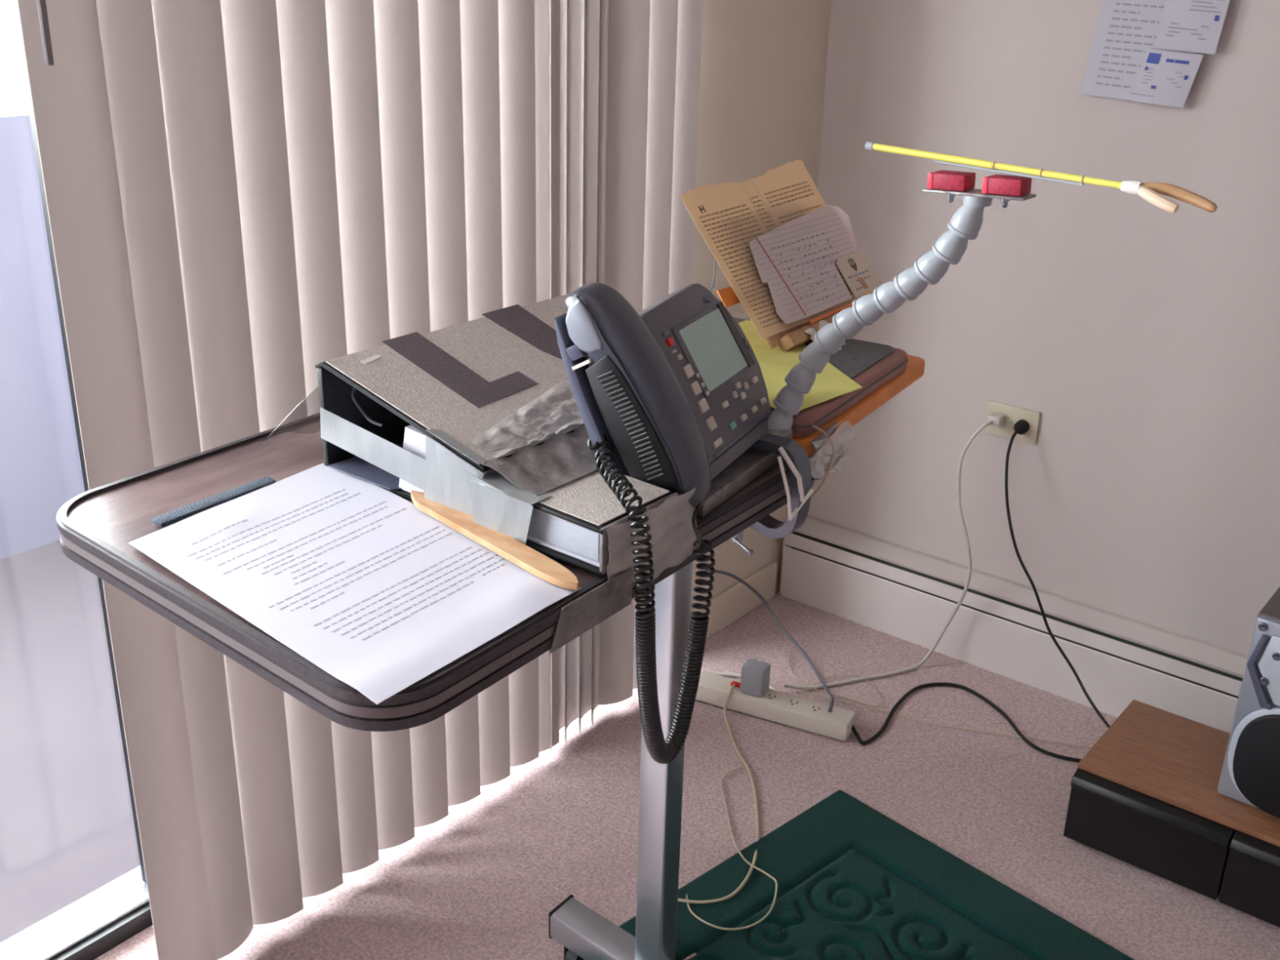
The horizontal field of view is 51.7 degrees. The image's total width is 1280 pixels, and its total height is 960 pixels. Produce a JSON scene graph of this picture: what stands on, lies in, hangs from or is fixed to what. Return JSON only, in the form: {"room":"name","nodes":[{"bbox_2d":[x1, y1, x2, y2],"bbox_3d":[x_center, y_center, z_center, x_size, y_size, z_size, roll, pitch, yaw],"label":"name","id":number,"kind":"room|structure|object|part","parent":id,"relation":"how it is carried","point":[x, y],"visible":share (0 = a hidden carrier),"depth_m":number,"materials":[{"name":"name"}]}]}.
{"room":"home office","nodes":[
{"label":"home office","id":0,"kind":"room"},
{"bbox_2d":[0,539,140,942],"bbox_3d":[-1.353,0.568,2.477,1.360,0.110,6.800,18,28,35],"label":"floor","id":1,"kind":"structure","parent":0,"point":[68,831],"depth_m":2.50,"materials":[{"name":"concrete"}]},
{"bbox_2d":[0,106,84,559],"bbox_3d":[-1.900,-0.118,2.744,0.150,1.145,6.700,18,28,35],"label":"parapet","id":2,"kind":"object","parent":1,"relation":"on","point":[41,468],"depth_m":3.16,"materials":[{"name":"paint"}]},
{"bbox_2d":[93,589,1279,959],"bbox_3d":[0.661,1.842,-0.667,5.865,0.060,6.200,18,28,35],"label":"floor","id":3,"kind":"structure","parent":0,"point":[483,880],"depth_m":2.28,"materials":[{"name":"carpet"}]},
{"bbox_2d":[677,683,759,903],"bbox_3d":[0.163,0.537,2.306,0.164,0.049,0.607,8,23,16],"label":"lead","id":4,"kind":"object","parent":3,"relation":"on","point":[751,868],"visible":0.9,"depth_m":2.25,"materials":[{"name":"beige plastic"}]},
{"bbox_2d":[711,671,779,691],"bbox_3d":[0.181,0.403,2.684,0.261,0.008,0.049,11,24,21],"label":"lead","id":5,"kind":"object","parent":3,"relation":"on","point":[724,673],"visible":0.27,"depth_m":2.69,"materials":[{"name":"grey plastic"}]},
{"bbox_2d":[704,568,834,712],"bbox_3d":[0.309,0.313,2.687,0.155,0.167,0.422,-13,27,-31],"label":"lead","id":6,"kind":"object","parent":3,"relation":"on","point":[726,573],"visible":0.99,"depth_m":2.80,"materials":[{"name":"grey plastic"}]},
{"bbox_2d":[695,670,855,741],"bbox_3d":[0.247,0.433,2.565,0.342,0.042,0.059,12,25,23],"label":"power strip","id":7,"kind":"object","parent":3,"relation":"on","point":[803,713],"visible":0.91,"depth_m":2.54,"materials":[{"name":"beige plastic"}]},
{"bbox_2d":[730,680,740,687],"bbox_3d":[0.189,0.402,2.590,0.020,0.006,0.014,12,25,23],"label":"switch","id":8,"kind":"object","parent":7,"relation":"attached to","point":[737,683],"depth_m":2.59,"materials":[{"name":"red plastic"}]},
{"bbox_2d":[740,657,770,697],"bbox_3d":[0.195,0.385,2.608,0.057,0.105,0.163,-13,26,-31],"label":"power adapter","id":9,"kind":"object","parent":7,"relation":"attached to","point":[755,673],"visible":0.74,"depth_m":2.54,"materials":[{"name":"grey plastic"}]},
{"bbox_2d":[788,653,882,706],"bbox_3d":[0.388,0.408,2.683,0.240,0.005,0.105,15,26,30],"label":"lead","id":10,"kind":"object","parent":3,"relation":"on","point":[797,677],"visible":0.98,"depth_m":2.67,"materials":[{"name":"beige plastic"}]},
{"bbox_2d":[618,789,1134,959],"bbox_3d":[0.432,0.826,1.686,0.860,0.016,1.150,-18,30,-40],"label":"rug","id":11,"kind":"object","parent":3,"relation":"on","point":[854,882],"visible":0.92,"depth_m":2.06,"materials":[{"name":"green carpet"}]},
{"bbox_2d":[56,412,817,959],"bbox_3d":[-0.136,0.421,1.410,0.590,0.912,0.675,18,28,35],"label":"table","id":12,"kind":"object","parent":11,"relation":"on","point":[96,526],"depth_m":1.18,"materials":[{"name":"brown wood"}]},
{"bbox_3d":[-0.379,0.018,1.180,0.016,0.004,0.127,17,27,32],"label":"hook strip","id":13,"kind":"part","parent":12,"relation":"part of","materials":[{"name":"grey fabric"}]},
{"bbox_2d":[128,462,581,704],"bbox_3d":[-0.237,0.064,1.073,0.388,0.004,0.224,21,30,39],"label":"printed page","id":14,"kind":"object","parent":12,"relation":"on","point":[342,570],"visible":0.99,"depth_m":1.05,"materials":[{"name":"white paper"}]},
{"bbox_2d":[410,490,578,590],"bbox_3d":[-0.127,0.048,1.107,0.021,0.006,0.235,-18,29,-39],"label":"wooden stick","id":15,"kind":"object","parent":14,"relation":"on","point":[529,559],"visible":1,"depth_m":1.09,"materials":[{"name":"beige wood"}]},
{"bbox_2d":[315,293,606,515],"bbox_3d":[-0.111,-0.083,1.300,0.221,0.111,0.344,18,28,35],"label":"ring binder","id":16,"kind":"object","parent":12,"relation":"on","point":[412,411],"visible":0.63,"depth_m":1.22,"materials":[{"name":"grey cardboard"}]},
{"bbox_3d":[-0.106,-0.109,1.288,0.201,0.049,0.337,18,28,35],"label":"cloth panel","id":17,"kind":"part","parent":16,"relation":"part of","materials":[{"name":"grey fabric"}]},
{"bbox_2d":[463,422,697,582],"bbox_3d":[-0.039,0.022,1.143,0.155,0.085,0.166,18,28,35],"label":"ring binder","id":18,"kind":"object","parent":12,"relation":"on","point":[552,497],"visible":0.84,"depth_m":1.10,"materials":[{"name":"black plastic"}]},
{"bbox_3d":[-0.053,0.005,1.113,0.127,0.004,0.092,18,28,35],"label":"cloth panel","id":19,"kind":"part","parent":18,"relation":"part of","materials":[{"name":"grey fabric"}]},
{"bbox_2d":[554,283,771,479],"bbox_3d":[0.037,-0.089,1.226,0.127,0.167,0.251,12,25,24],"label":"desk phone","id":20,"kind":"object","parent":12,"relation":"on","point":[717,369],"visible":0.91,"depth_m":1.22,"materials":[{"name":"grey plastic"}]},
{"bbox_2d":[564,282,711,507],"bbox_3d":[-0.002,-0.066,1.137,0.133,0.195,0.056,12,25,23],"label":"handset","id":21,"kind":"object","parent":20,"relation":"on","point":[644,408],"visible":0.84,"depth_m":1.11,"materials":[{"name":"plastic"}]},
{"bbox_3d":[-0.005,-0.040,1.123,0.091,0.132,0.010,12,25,23],"label":"grip panel","id":22,"kind":"part","parent":21,"relation":"part of","materials":[{"name":"black plastic"}]},
{"bbox_2d":[587,434,715,764],"bbox_3d":[0.014,0.106,1.143,0.093,0.271,0.143,-5,23,-16],"label":"coiled cord","id":23,"kind":"object","parent":20,"relation":"attached to","point":[661,751],"visible":1,"depth_m":1.11,"materials":[{"name":"black plastic"}]},
{"bbox_2d":[665,336,675,347],"bbox_3d":[0.027,-0.124,1.187,0.006,0.008,0.010,12,25,23],"label":"button","id":24,"kind":"object","parent":20,"relation":"attached to","point":[669,340],"depth_m":1.18,"materials":[{"name":"red plastic"}]},
{"bbox_3d":[0.029,0.299,1.627,0.047,0.760,0.042,18,28,35],"label":"post","id":25,"kind":"part","parent":12,"relation":"part of","materials":[{"name":"silver metal"}]},
{"bbox_2d":[696,448,782,516],"bbox_3d":[0.061,-0.013,1.266,0.121,0.016,0.172,18,28,35],"label":"pad","id":26,"kind":"object","parent":12,"relation":"on","point":[752,463],"visible":0.16,"depth_m":1.24,"materials":[{"name":"black leather"}]},
{"bbox_2d":[729,433,813,555],"bbox_3d":[0.117,0.017,1.282,0.096,0.120,0.040,18,28,35],"label":"clamp","id":27,"kind":"object","parent":12,"relation":"attached to","point":[795,455],"visible":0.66,"depth_m":1.26,"materials":[{"name":"grey metal"}]},
{"bbox_3d":[0.125,0.005,1.284,0.084,0.098,0.021,18,28,35],"label":"frame","id":28,"kind":"part","parent":27,"relation":"part of","materials":[{"name":"grey metal"}]},
{"bbox_2d":[809,424,834,503],"bbox_3d":[0.175,-0.012,1.311,0.036,0.091,0.014,-17,29,-38],"label":"lead","id":29,"kind":"object","parent":12,"relation":"hanging from","point":[813,425],"visible":0.87,"depth_m":1.31,"materials":[{"name":"beige"}]},
{"bbox_2d":[791,354,924,457],"bbox_3d":[0.152,-0.108,1.497,0.248,0.019,0.350,14,26,28],"label":"board","id":30,"kind":"object","parent":12,"relation":"on","point":[914,370],"depth_m":1.42,"materials":[{"name":"orange wood"}]},
{"bbox_2d":[733,317,908,437],"bbox_3d":[0.132,-0.123,1.473,0.253,0.024,0.293,14,26,28],"label":"book","id":31,"kind":"object","parent":30,"relation":"on","point":[871,365],"visible":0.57,"depth_m":1.45,"materials":[{"name":"reddish-brown wood"},{"name":"grey slate"}]},
{"bbox_2d":[738,320,862,410],"bbox_3d":[0.153,-0.135,1.464,0.237,0.005,0.290,18,28,35],"label":"paper","id":32,"kind":"object","parent":31,"relation":"on","point":[775,363],"visible":0.31,"depth_m":1.41,"materials":[{"name":"yellow paper"}]},
{"bbox_2d":[709,258,852,351],"bbox_3d":[0.155,-0.232,1.533,0.128,0.133,0.302,18,28,35],"label":"easel","id":33,"kind":"object","parent":32,"relation":"on","point":[792,338],"visible":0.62,"depth_m":1.49,"materials":[{"name":"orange wood"}]},
{"bbox_3d":[0.071,-0.199,1.478,0.021,0.107,0.097,13,25,25],"label":"wire leg","id":34,"kind":"part","parent":33,"relation":"part of","materials":[{"name":"silver metal"}]},
{"bbox_2d":[680,160,875,339],"bbox_3d":[0.170,-0.281,1.570,0.132,0.154,0.274,18,28,35],"label":"page","id":35,"kind":"object","parent":33,"relation":"on","point":[726,215],"visible":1,"depth_m":1.52,"materials":[{"name":"beige paper"}]},
{"bbox_2d":[745,204,857,324],"bbox_3d":[0.211,-0.264,1.588,0.077,0.096,0.256,16,27,31],"label":"handwritten note","id":36,"kind":"object","parent":33,"relation":"on","point":[797,259],"visible":1,"depth_m":1.57,"materials":[{"name":"paper"}]},
{"bbox_3d":[0.175,-0.250,1.568,0.110,0.126,0.215,18,28,35],"label":"plate","id":37,"kind":"part","parent":33,"relation":"part of","materials":[{"name":"beige wood"}]},
{"bbox_2d":[808,302,853,324],"bbox_3d":[0.230,-0.199,1.562,0.004,0.006,0.115,17,27,33],"label":"pencil","id":38,"kind":"object","parent":33,"relation":"on","point":[816,319],"visible":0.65,"depth_m":1.55,"materials":[{"name":"orange wood"}]},
{"bbox_2d":[835,249,882,297],"bbox_3d":[0.271,-0.257,1.639,0.034,0.043,0.072,16,27,32],"label":"business card","id":39,"kind":"object","parent":33,"relation":"on","point":[858,273],"visible":1,"depth_m":1.64,"materials":[{"name":"beige paper"}]},
{"bbox_2d":[804,320,846,350],"bbox_3d":[0.214,-0.161,1.518,0.040,0.032,0.052,18,28,35],"label":"tissue","id":40,"kind":"object","parent":31,"relation":"on","point":[811,331],"visible":0.33,"depth_m":1.51,"materials":[{"name":"white paper"}]},
{"bbox_3d":[0.187,-0.046,1.334,0.002,0.007,0.069,13,25,25],"label":"tape strip","id":41,"kind":"part","parent":30,"relation":"part of","materials":[{"name":"plastic"}]},
{"bbox_2d":[766,169,1035,439],"bbox_3d":[0.225,-0.148,1.200,0.237,0.277,0.046,15,26,29],"label":"flexible arm","id":42,"kind":"object","parent":12,"relation":"attached to","point":[966,224],"visible":0.98,"depth_m":1.17},
{"bbox_2d":[962,195,992,207],"bbox_3d":[0.286,-0.237,1.118,0.025,0.010,0.025,18,28,35],"label":"segment","id":43,"kind":"object","parent":42,"relation":"attached to","point":[968,201],"depth_m":1.11,"materials":[{"name":"grey plastic"}]},
{"bbox_3d":[0.286,-0.242,1.116,0.092,0.007,0.026,18,28,35],"label":"head plate","id":44,"kind":"part","parent":42,"relation":"part of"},
{"bbox_2d":[865,141,1217,213],"bbox_3d":[0.316,-0.248,1.078,0.299,0.024,0.023,18,28,35],"label":"stick","id":45,"kind":"object","parent":42,"relation":"on","point":[1152,192],"visible":1,"depth_m":1.05,"materials":[{"name":"yellow plastic"},{"name":"grey plastic"},{"name":"pale wood"}]},
{"bbox_2d":[684,765,777,930],"bbox_3d":[0.145,0.599,2.195,0.146,0.016,0.441,1,23,0],"label":"lead","id":46,"kind":"object","parent":11,"relation":"on","point":[741,766],"visible":1,"depth_m":2.08,"materials":[{"name":"beige plastic"}]},
{"bbox_2d":[795,690,1092,748],"bbox_3d":[0.588,0.469,2.553,0.586,0.004,0.024,8,23,16],"label":"lead","id":47,"kind":"object","parent":3,"relation":"on","point":[796,691],"visible":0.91,"depth_m":2.54,"materials":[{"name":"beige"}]},
{"bbox_2d":[851,682,1081,762],"bbox_3d":[0.634,0.456,2.567,0.453,0.022,0.249,4,23,6],"label":"lead","id":48,"kind":"object","parent":3,"relation":"on","point":[1026,740],"visible":0.94,"depth_m":2.56,"materials":[{"name":"black rubber"}]},
{"bbox_2d":[1063,699,1279,927],"bbox_3d":[1.227,0.643,1.981,1.103,0.148,0.282,18,28,35],"label":"base cabinet","id":49,"kind":"object","parent":3,"relation":"on","point":[1145,796],"visible":1,"depth_m":2.13,"materials":[{"name":"brown wood"}]},
{"bbox_3d":[0.819,0.569,2.136,0.250,0.130,0.042,18,28,35],"label":"drawer","id":50,"kind":"part","parent":49,"relation":"part of","materials":[{"name":"black plastic"}]},
{"bbox_2d":[1217,586,1279,817],"bbox_3d":[1.049,0.354,2.046,0.202,0.325,0.194,18,28,35],"label":"speaker","id":51,"kind":"object","parent":49,"relation":"on","point":[1250,775],"visible":1,"depth_m":2.02},
{"bbox_2d":[1232,714,1279,817],"bbox_3d":[0.994,0.442,2.002,0.176,0.176,0.009,18,28,35],"label":"grille","id":52,"kind":"object","parent":51,"relation":"attached to","point":[1255,737],"depth_m":2.03,"materials":[{"name":"black fabric"}]},
{"bbox_3d":[0.999,0.300,1.952,0.161,0.110,0.006,18,28,35],"label":"tweeter panel","id":53,"kind":"part","parent":51,"relation":"part of","materials":[{"name":"silver metal"}]},
{"bbox_3d":[1.024,0.636,1.987,0.270,0.130,0.042,18,28,35],"label":"drawer","id":54,"kind":"part","parent":49,"relation":"part of","materials":[{"name":"black plastic"}]},
{"bbox_2d":[690,0,831,611],"bbox_3d":[-1.544,-0.035,0.482,0.130,2.420,6.200,18,28,35],"label":"wall","id":55,"kind":"structure","parent":0,"point":[763,63],"depth_m":2.51,"materials":[{"name":"beige paint"}]},
{"bbox_2d":[0,0,152,959],"bbox_3d":[-1.030,-0.162,1.304,0.105,2.110,3.110,18,28,35],"label":"door","id":56,"kind":"structure","parent":55,"relation":"in","point":[97,922],"depth_m":1.93,"materials":[{"name":"white metal"}]},
{"bbox_3d":[-1.062,0.785,1.702,0.087,0.056,3.110,18,28,35],"label":"sill","id":57,"kind":"part","parent":56,"relation":"part of","materials":[{"name":"white metal"}]},
{"bbox_2d":[17,0,702,959],"bbox_3d":[-0.312,-0.442,1.795,0.092,2.192,1.380,18,28,35],"label":"vertical blind","id":58,"kind":"object","parent":55,"relation":"attached to","point":[243,197],"visible":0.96,"depth_m":1.77,"materials":[{"name":"white plastic"}]},
{"bbox_2d":[690,561,777,639],"bbox_3d":[0.184,0.282,2.877,0.012,0.085,0.400,18,28,35],"label":"baseboard","id":59,"kind":"structure","parent":55,"relation":"attached to","point":[735,602],"depth_m":2.91,"materials":[{"name":"beige wood"}]},
{"bbox_2d":[807,0,1279,656],"bbox_3d":[2.645,-0.156,1.041,5.725,2.420,0.100,18,28,35],"label":"wall","id":60,"kind":"structure","parent":0,"point":[1144,337],"depth_m":2.48,"materials":[{"name":"grey paint"}]},
{"bbox_2d":[782,412,1004,689],"bbox_3d":[0.514,0.156,2.610,0.460,0.537,0.071,-9,25,-24],"label":"lead","id":61,"kind":"object","parent":60,"relation":"attached to","point":[996,420],"visible":1,"depth_m":2.65,"materials":[{"name":"grey plastic"}]},
{"bbox_2d":[984,400,1040,444],"bbox_3d":[0.737,-0.114,2.614,0.108,0.068,0.009,18,28,35],"label":"outlet plate","id":62,"kind":"object","parent":60,"relation":"attached to","point":[1012,414],"visible":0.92,"depth_m":2.61,"materials":[{"name":"beige plastic"}]},
{"bbox_2d":[998,412,1027,428],"bbox_3d":[0.735,-0.113,2.611,0.073,0.033,0.001,18,28,35],"label":"socket","id":63,"kind":"object","parent":62,"relation":"attached to","point":[1011,419],"depth_m":2.61,"materials":[{"name":"beige plastic"}]},
{"bbox_2d":[779,515,1248,733],"bbox_3d":[1.439,0.529,2.229,2.811,0.186,0.058,18,28,35],"label":"baseboard heater","id":64,"kind":"object","parent":60,"relation":"attached to","point":[998,627],"visible":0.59,"depth_m":2.70,"materials":[{"name":"white metal"}]},
{"bbox_2d":[1004,419,1110,728],"bbox_3d":[0.806,0.198,2.509,0.065,0.519,0.433,-8,24,-22],"label":"lead","id":65,"kind":"object","parent":60,"relation":"attached to","point":[1021,427],"visible":0.89,"depth_m":2.58,"materials":[{"name":"black rubber"}]},
{"bbox_2d":[1080,0,1198,99],"bbox_3d":[0.869,-0.786,2.232,0.215,0.284,0.017,18,28,35],"label":"notice","id":66,"kind":"object","parent":60,"relation":"attached to","point":[1125,29],"visible":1,"depth_m":2.28,"materials":[{"name":"grey paper"}]},
{"bbox_2d":[1128,48,1203,107],"bbox_3d":[0.890,-0.681,2.238,0.113,0.091,0.006,18,28,35],"label":"notice","id":67,"kind":"object","parent":66,"relation":"attached to","point":[1163,77],"visible":1,"depth_m":2.24,"materials":[{"name":"grey paper"}]},
{"bbox_2d":[1154,0,1230,54],"bbox_3d":[0.915,-0.775,2.179,0.113,0.132,0.006,18,28,35],"label":"notice","id":68,"kind":"object","parent":66,"relation":"attached to","point":[1185,25],"visible":1,"depth_m":2.19,"materials":[{"name":"grey paper"}]}
]}

